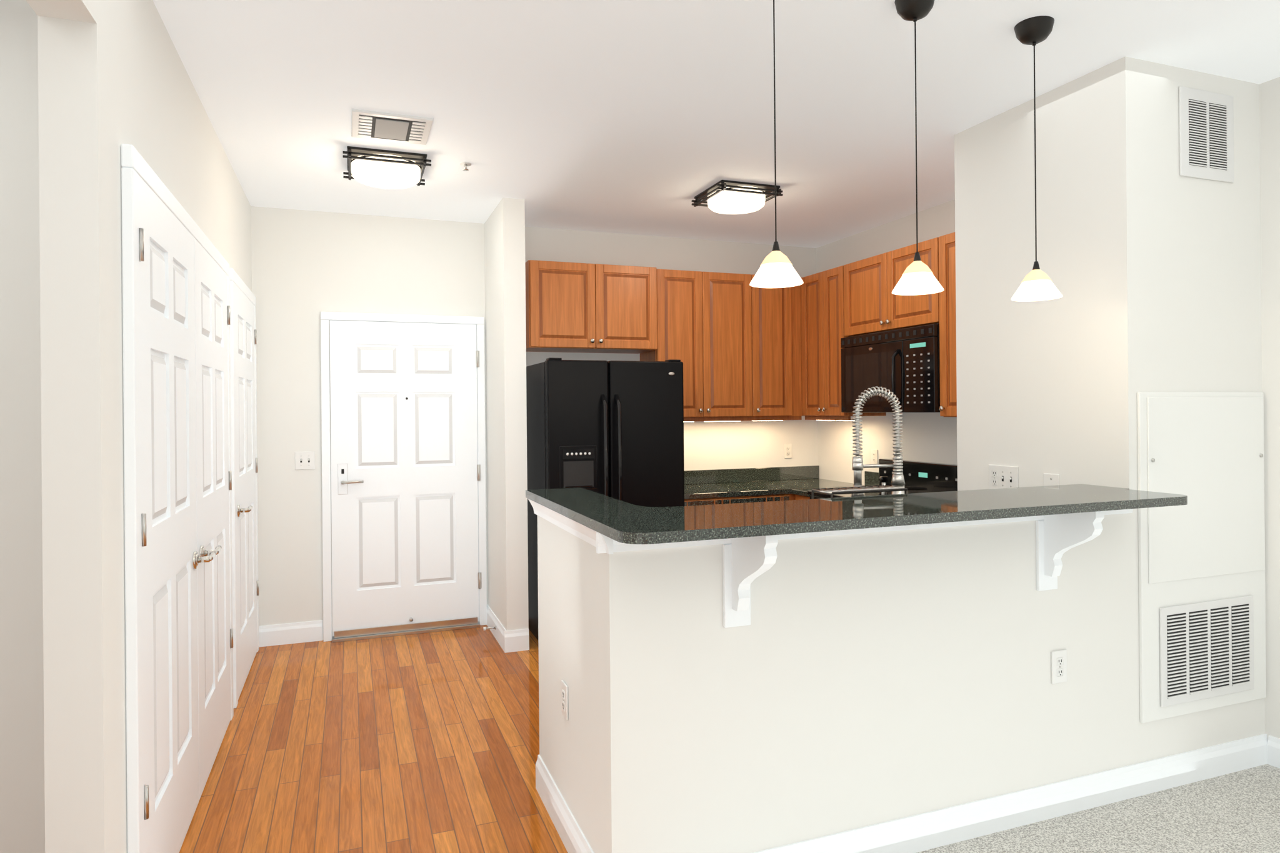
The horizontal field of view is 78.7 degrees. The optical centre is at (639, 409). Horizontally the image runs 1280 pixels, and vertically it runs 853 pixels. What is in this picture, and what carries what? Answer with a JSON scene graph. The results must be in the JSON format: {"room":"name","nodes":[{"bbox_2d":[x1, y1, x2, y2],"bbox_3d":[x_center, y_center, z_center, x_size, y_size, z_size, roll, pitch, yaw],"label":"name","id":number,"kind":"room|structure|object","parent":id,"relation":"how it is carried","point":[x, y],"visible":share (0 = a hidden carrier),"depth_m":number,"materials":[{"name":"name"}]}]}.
{"room":"kitchen","nodes":[
{"label":"kitchen","id":0,"kind":"room"},
{"bbox_2d":[0,0,44,852],"bbox_3d":[-2.595,0.106,2.262,1.910,2.775,0.150,-1,0,-20],"label":"wall","id":1,"kind":"structure","parent":0,"point":[22,790],"depth_m":2.43,"materials":[{"name":"paint"}]},
{"bbox_2d":[25,0,251,852],"bbox_3d":[-1.698,0.098,2.761,0.120,2.775,4.560,-1,0,-20],"label":"wall","id":2,"kind":"structure","parent":0,"point":[114,79],"depth_m":1.90,"materials":[{"name":"paint"}]},
{"bbox_2d":[121,143,233,852],"bbox_3d":[-1.665,0.387,2.951,0.106,2.197,1.809,-1,0,-20],"label":"door","id":3,"kind":"structure","parent":2,"relation":"attached to","point":[176,324],"depth_m":2.54,"materials":[{"name":"white wood"}]},
{"bbox_2d":[228,268,259,708],"bbox_3d":[-2.197,0.391,4.383,0.106,2.197,1.034,-1,0,-20],"label":"door","id":4,"kind":"structure","parent":2,"relation":"attached to","point":[244,458],"depth_m":4.26,"materials":[{"name":"white wood"}]},
{"bbox_2d":[179,625,567,852],"bbox_3d":[0.015,1.520,1.606,6.322,0.100,8.210,-1,0,-20],"label":"floor","id":5,"kind":"structure","parent":0,"point":[427,742],"depth_m":3.36,"materials":[{"name":"brown wood"}]},
{"bbox_2d":[526,357,684,641],"bbox_3d":[-0.256,0.576,5.210,0.909,1.792,0.852,-1,0,-20],"label":"refrigerator","id":6,"kind":"object","parent":5,"relation":"on","point":[614,429],"visible":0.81,"depth_m":4.89,"materials":[{"name":"black metal"}]},
{"bbox_2d":[684,465,864,506],"bbox_3d":[0.859,0.959,5.783,1.514,1.004,0.669,-1,0,-20],"label":"countertop","id":7,"kind":"structure","parent":5,"relation":"on","point":[711,487],"depth_m":5.91,"materials":[{"name":"stone"}]},
{"bbox_2d":[791,471,878,499],"bbox_3d":[1.414,0.954,5.548,0.638,1.004,0.216,-1,0,-20],"label":"countertop","id":8,"kind":"structure","parent":5,"relation":"on","point":[871,478],"depth_m":5.61,"materials":[{"name":"stone"}]},
{"bbox_2d":[807,458,957,499],"bbox_3d":[1.585,0.900,4.987,0.701,1.109,0.920,-1,0,-20],"label":"range","id":9,"kind":"object","parent":5,"relation":"on","point":[919,477],"visible":0.12,"depth_m":5.08,"materials":[{"name":"black metal"}]},
{"bbox_3d":[0.755,1.010,3.090,1.900,0.904,0.788,-1,0,-20],"label":"countertop","id":10,"kind":"structure","parent":5,"relation":"on","visible":0},
{"bbox_2d":[811,485,907,499],"bbox_3d":[0.802,0.421,2.847,0.328,0.271,0.130,-1,0,-20],"label":"sink","id":11,"kind":"object","parent":10,"relation":"on","point":[885,489],"visible":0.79,"depth_m":2.83,"materials":[{"name":"silver metal"}]},
{"bbox_2d":[851,386,904,496],"bbox_3d":[0.942,0.231,3.076,0.224,0.648,0.068,-1,0,-9],"label":"faucet","id":12,"kind":"object","parent":10,"relation":"on","point":[897,477],"visible":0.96,"depth_m":3.07,"materials":[{"name":"silver metal"}]},
{"bbox_2d":[484,197,528,630],"bbox_3d":[-0.884,0.090,5.123,0.135,2.775,0.700,-1,0,-20],"label":"wall","id":13,"kind":"structure","parent":0,"point":[506,412],"depth_m":4.81,"materials":[{"name":"paint"}]},
{"bbox_2d":[486,604,506,651],"bbox_3d":[-0.943,1.415,5.097,0.016,0.128,0.700,-1,0,-20],"label":"baseboard wing side","id":14,"kind":"structure","parent":13,"relation":"attached to","point":[493,620],"depth_m":5.04,"materials":[{"name":"white wood"}]},
{"bbox_2d":[483,625,496,630],"bbox_3d":[-0.967,1.404,5.024,0.079,0.026,0.026,-1,0,-20],"label":"door stop","id":15,"kind":"object","parent":14,"relation":"attached to","point":[484,628],"visible":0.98,"depth_m":5.02,"materials":[{"name":"silver metal"}]},
{"bbox_2d":[504,628,529,653],"bbox_3d":[-0.755,1.413,4.785,0.151,0.128,0.016,-1,0,-20],"label":"baseboard","id":16,"kind":"structure","parent":13,"relation":"attached to","point":[515,640],"depth_m":4.78,"materials":[{"name":"white wood"}]},
{"bbox_2d":[251,206,818,638],"bbox_3d":[-1.403,0.095,5.383,6.322,2.775,0.150,-1,0,-20],"label":"wall","id":17,"kind":"structure","parent":0,"point":[309,267],"depth_m":5.11,"materials":[{"name":"paint"}]},
{"bbox_2d":[258,620,323,647],"bbox_3d":[-2.236,1.426,4.980,0.396,0.128,0.016,-1,0,-20],"label":"baseboard","id":18,"kind":"structure","parent":17,"relation":"attached to","point":[288,634],"depth_m":4.98,"materials":[{"name":"white wood"}]},
{"bbox_2d":[295,451,314,469],"bbox_3d":[-2.150,0.325,5.014,0.117,0.115,0.016,-1,0,-20],"label":"light switch","id":19,"kind":"object","parent":17,"relation":"attached to","point":[304,460],"visible":1,"depth_m":5.02,"materials":[{"name":"white plastic"}]},
{"bbox_2d":[320,311,486,642],"bbox_3d":[-1.550,0.424,5.191,1.044,2.120,0.101,-1,0,-20],"label":"door","id":20,"kind":"structure","parent":17,"relation":"attached to","point":[404,445],"depth_m":5.18,"materials":[{"name":"white wood"}]},
{"bbox_2d":[525,260,659,354],"bbox_3d":[-0.370,-0.705,5.476,0.903,0.578,0.397,-1,0,-20],"label":"upper cabinet","id":21,"kind":"object","parent":17,"relation":"attached to","point":[570,307],"depth_m":5.29,"materials":[{"name":"brown wood"}]},
{"bbox_2d":[640,269,762,419],"bbox_3d":[0.440,-0.474,5.803,0.815,1.054,0.347,-1,0,-20],"label":"upper cabinet","id":22,"kind":"object","parent":17,"relation":"attached to","point":[732,342],"depth_m":5.66,"materials":[{"name":"brown wood"}]},
{"bbox_2d":[703,419,855,421],"bbox_3d":[0.825,0.079,5.577,1.272,0.010,0.600,-1,0,-20],"label":"rail","id":23,"kind":"object","parent":22,"relation":"attached to","point":[852,420],"visible":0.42,"depth_m":5.76,"materials":[{"name":"white"}]},
{"bbox_2d":[762,285,801,417],"bbox_3d":[0.943,-0.478,5.990,0.491,1.054,0.347,-1,0,-20],"label":"upper cabinet","id":24,"kind":"object","parent":17,"relation":"attached to","point":[782,397],"depth_m":5.85,"materials":[{"name":"brown wood"}]},
{"bbox_2d":[783,443,791,458],"bbox_3d":[1.185,0.329,6.259,0.070,0.115,0.008,-1,0,-20],"label":"electrical outlet","id":25,"kind":"object","parent":17,"relation":"attached to","point":[787,450],"visible":1,"depth_m":6.26,"materials":[{"name":"white plastic"}]},
{"bbox_2d":[537,515,597,852],"bbox_3d":[-0.198,0.907,2.719,0.140,1.130,0.760,-1,0,-20],"label":"wall","id":26,"kind":"structure","parent":0,"point":[566,614],"depth_m":2.62,"materials":[{"name":"paint"}]},
{"bbox_2d":[535,755,593,852],"bbox_3d":[-0.243,1.408,2.626,0.016,0.128,0.900,-1,0,-20],"label":"baseboard","id":27,"kind":"structure","parent":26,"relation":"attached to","point":[573,838],"depth_m":2.71,"materials":[{"name":"white wood"}]},
{"bbox_2d":[561,680,568,720],"bbox_3d":[-0.258,0.989,2.664,0.008,0.115,0.070,-1,0,-20],"label":"outlet","id":28,"kind":"object","parent":26,"relation":"attached to","point":[564,699],"visible":0.98,"depth_m":2.65,"materials":[{"name":"white plastic"}]},
{"bbox_2d":[152,0,1279,248],"bbox_3d":[-0.011,-1.355,1.606,6.322,0.100,8.210,-1,0,-20],"label":"ceiling","id":29,"kind":"structure","parent":0,"point":[649,117],"depth_m":3.18,"materials":[{"name":"paint"}]},
{"bbox_2d":[342,146,431,188],"bbox_3d":[-1.321,-1.237,4.066,0.420,0.112,0.420,-1,0,-20],"label":"light","id":30,"kind":"object","parent":29,"relation":"attached to","point":[382,169],"visible":1,"depth_m":3.94,"materials":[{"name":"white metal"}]},
{"bbox_2d":[351,108,433,144],"bbox_3d":[-1.137,-1.287,3.572,0.340,0.016,0.340,-1,0,-20],"label":"ceiling vent","id":31,"kind":"object","parent":29,"relation":"in","point":[386,127],"visible":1,"depth_m":3.54,"materials":[{"name":"white"}]},
{"bbox_2d":[460,161,471,171],"bbox_3d":[-0.918,-1.280,4.114,0.060,0.034,0.060,-1,0,-20],"label":"sprinkler","id":32,"kind":"object","parent":29,"relation":"attached to","point":[465,164],"visible":1,"depth_m":4.11,"materials":[{"name":"white metal"}]},
{"bbox_2d":[691,180,782,214],"bbox_3d":[0.577,-1.254,4.684,0.420,0.112,0.420,-1,0,-20],"label":"kitchen ceiling light","id":33,"kind":"object","parent":29,"relation":"attached to","point":[725,197],"visible":0.98,"depth_m":4.56,"materials":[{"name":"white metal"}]},
{"bbox_2d":[749,0,803,288],"bbox_3d":[0.400,-0.841,2.317,0.158,0.935,0.158,-1,0,-20],"label":"pendant light","id":34,"kind":"object","parent":29,"relation":"hanging from","point":[776,269],"visible":1,"depth_m":2.29,"materials":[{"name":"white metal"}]},
{"bbox_2d":[891,0,943,295],"bbox_3d":[0.883,-0.846,2.497,0.158,0.935,0.158,-1,0,-20],"label":"pendant light","id":35,"kind":"object","parent":29,"relation":"hanging from","point":[918,277],"visible":1,"depth_m":2.48,"materials":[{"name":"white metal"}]},
{"bbox_2d":[1011,15,1062,301],"bbox_3d":[1.351,-0.850,2.671,0.158,0.935,0.158,-1,0,-20],"label":"pendant light","id":36,"kind":"object","parent":29,"relation":"hanging from","point":[1037,284],"visible":1,"depth_m":2.64,"materials":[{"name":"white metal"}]},
{"bbox_2d":[816,199,957,484],"bbox_3d":[1.948,0.065,5.227,0.150,2.775,2.480,-1,0,-20],"label":"wall","id":37,"kind":"structure","parent":0,"point":[929,437],"depth_m":5.55,"materials":[{"name":"paint"}]},
{"bbox_2d":[800,265,886,419],"bbox_3d":[1.478,-0.483,5.758,0.347,1.054,0.580,-1,0,-20],"label":"upper cabinet","id":38,"kind":"object","parent":37,"relation":"attached to","point":[821,292],"depth_m":5.67,"materials":[{"name":"brown wood"}]},
{"bbox_2d":[871,449,878,464],"bbox_3d":[1.701,0.345,5.667,0.008,0.115,0.070,-1,0,-20],"label":"electrical outlet","id":39,"kind":"object","parent":37,"relation":"attached to","point":[874,457],"visible":0.96,"depth_m":5.66,"materials":[{"name":"white plastic"}]},
{"bbox_2d":[843,237,938,338],"bbox_3d":[1.739,-0.763,5.050,0.347,0.500,0.930,-1,0,-20],"label":"upper cabinet","id":40,"kind":"object","parent":37,"relation":"attached to","point":[854,299],"depth_m":5.00,"materials":[{"name":"brown wood"}]},
{"bbox_2d":[840,323,939,412],"bbox_3d":[1.705,-0.246,5.036,0.429,0.521,0.922,-1,0,-20],"label":"microwave","id":41,"kind":"object","parent":40,"relation":"attached to","point":[902,365],"visible":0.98,"depth_m":4.85,"materials":[{"name":"black"}]},
{"bbox_2d":[938,231,956,416],"bbox_3d":[1.973,-0.488,4.427,0.347,1.054,0.400,-1,0,-20],"label":"upper cabinet","id":42,"kind":"object","parent":37,"relation":"attached to","point":[947,315],"depth_m":4.50,"materials":[{"name":"brown wood"}]},
{"bbox_2d":[594,513,1268,852],"bbox_3d":[1.201,0.894,2.750,2.818,1.130,0.156,-1,0,-20],"label":"wall","id":43,"kind":"structure","parent":0,"point":[843,683],"depth_m":2.51,"materials":[{"name":"paint"}]},
{"bbox_2d":[722,535,778,628],"bbox_3d":[0.325,0.493,2.242,0.088,0.309,0.218,-1,0,-20],"label":"corbel","id":44,"kind":"object","parent":43,"relation":"attached to","point":[747,561],"visible":0.98,"depth_m":2.29,"materials":[{"name":"white wood"}]},
{"bbox_2d":[528,498,1133,554],"bbox_3d":[0.702,0.364,2.960,2.082,0.060,0.938,-1,0,-20],"label":"trim","id":45,"kind":"structure","parent":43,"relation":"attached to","point":[601,543],"depth_m":2.46,"materials":[{"name":"white wood"}]},
{"bbox_2d":[525,483,1187,544],"bbox_3d":[0.733,0.318,2.870,2.080,0.029,1.190,-1,0,-20],"label":"bar","id":46,"kind":"object","parent":43,"relation":"on","point":[618,520],"visible":1,"depth_m":2.40,"materials":[{"name":"black stone"}]},
{"bbox_2d":[1051,649,1066,684],"bbox_3d":[1.497,0.917,2.788,0.070,0.115,0.008,-1,0,-20],"label":"outlet","id":47,"kind":"object","parent":43,"relation":"attached to","point":[1059,666],"visible":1,"depth_m":2.78,"materials":[{"name":"white plastic"}]},
{"bbox_2d":[1035,511,1104,591],"bbox_3d":[1.476,0.482,2.670,0.088,0.309,0.218,-1,0,-20],"label":"corbel","id":48,"kind":"object","parent":43,"relation":"attached to","point":[1058,536],"visible":0.92,"depth_m":2.71,"materials":[{"name":"white wood"}]},
{"bbox_2d":[916,763,1279,852],"bbox_3d":[2.071,1.444,0.499,2.766,0.014,4.700,-1,0,-20],"label":"carpet floor","id":49,"kind":"structure","parent":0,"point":[1238,812],"depth_m":2.70,"materials":[{"name":"beige carpet"}]},
{"bbox_2d":[954,56,1264,764],"bbox_3d":[2.068,0.064,3.479,0.844,2.775,0.880,-1,0,-20],"label":"wall","id":50,"kind":"structure","parent":0,"point":[1148,257],"depth_m":3.11,"materials":[{"name":"paint"}]},
{"bbox_2d":[988,464,1018,489],"bbox_3d":[1.611,0.305,3.474,0.016,0.115,0.163,-1,0,-20],"label":"switch plate","id":51,"kind":"object","parent":50,"relation":"attached to","point":[1000,477],"visible":0.94,"depth_m":3.47,"materials":[{"name":"white plastic"}]},
{"bbox_2d":[1043,473,1059,486],"bbox_3d":[1.702,0.306,3.238,0.010,0.082,0.075,-1,0,-20],"label":"jack wall plate","id":52,"kind":"object","parent":50,"relation":"attached to","point":[1050,479],"visible":0.65,"depth_m":3.24,"materials":[{"name":"white plastic"}]},
{"bbox_2d":[1136,391,1266,723],"bbox_3d":[2.204,0.550,3.044,0.705,1.240,0.024,-1,0,-20],"label":"access panel","id":53,"kind":"object","parent":50,"relation":"attached to","point":[1204,452],"visible":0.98,"depth_m":3.02,"materials":[{"name":"paint"}]},
{"bbox_2d":[1159,595,1254,707],"bbox_3d":[2.211,0.933,3.037,0.525,0.375,0.012,-1,0,-20],"label":"return air vent","id":54,"kind":"object","parent":53,"relation":"attached to","point":[1206,650],"visible":1,"depth_m":3.03,"materials":[{"name":"white metal"}]},
{"bbox_2d":[1178,86,1234,183],"bbox_3d":[2.225,-1.078,3.064,0.305,0.345,0.012,-1,0,-20],"label":"air vent","id":55,"kind":"object","parent":50,"relation":"attached to","point":[1206,135],"visible":1,"depth_m":3.06,"materials":[{"name":"white metal"}]},
{"bbox_2d":[1259,76,1279,739],"bbox_3d":[3.466,0.051,1.022,0.236,2.775,4.700,-1,0,-20],"label":"wall","id":56,"kind":"structure","parent":0,"point":[1269,108],"depth_m":3.15,"materials":[{"name":"paint"}]},
{"bbox_2d":[1266,735,1279,768],"bbox_3d":[3.362,1.376,0.971,0.016,0.128,4.684,-1,0,-20],"label":"baseboard","id":57,"kind":"structure","parent":56,"relation":"attached to","point":[1273,751],"depth_m":3.14,"materials":[{"name":"white wood"}]}
]}

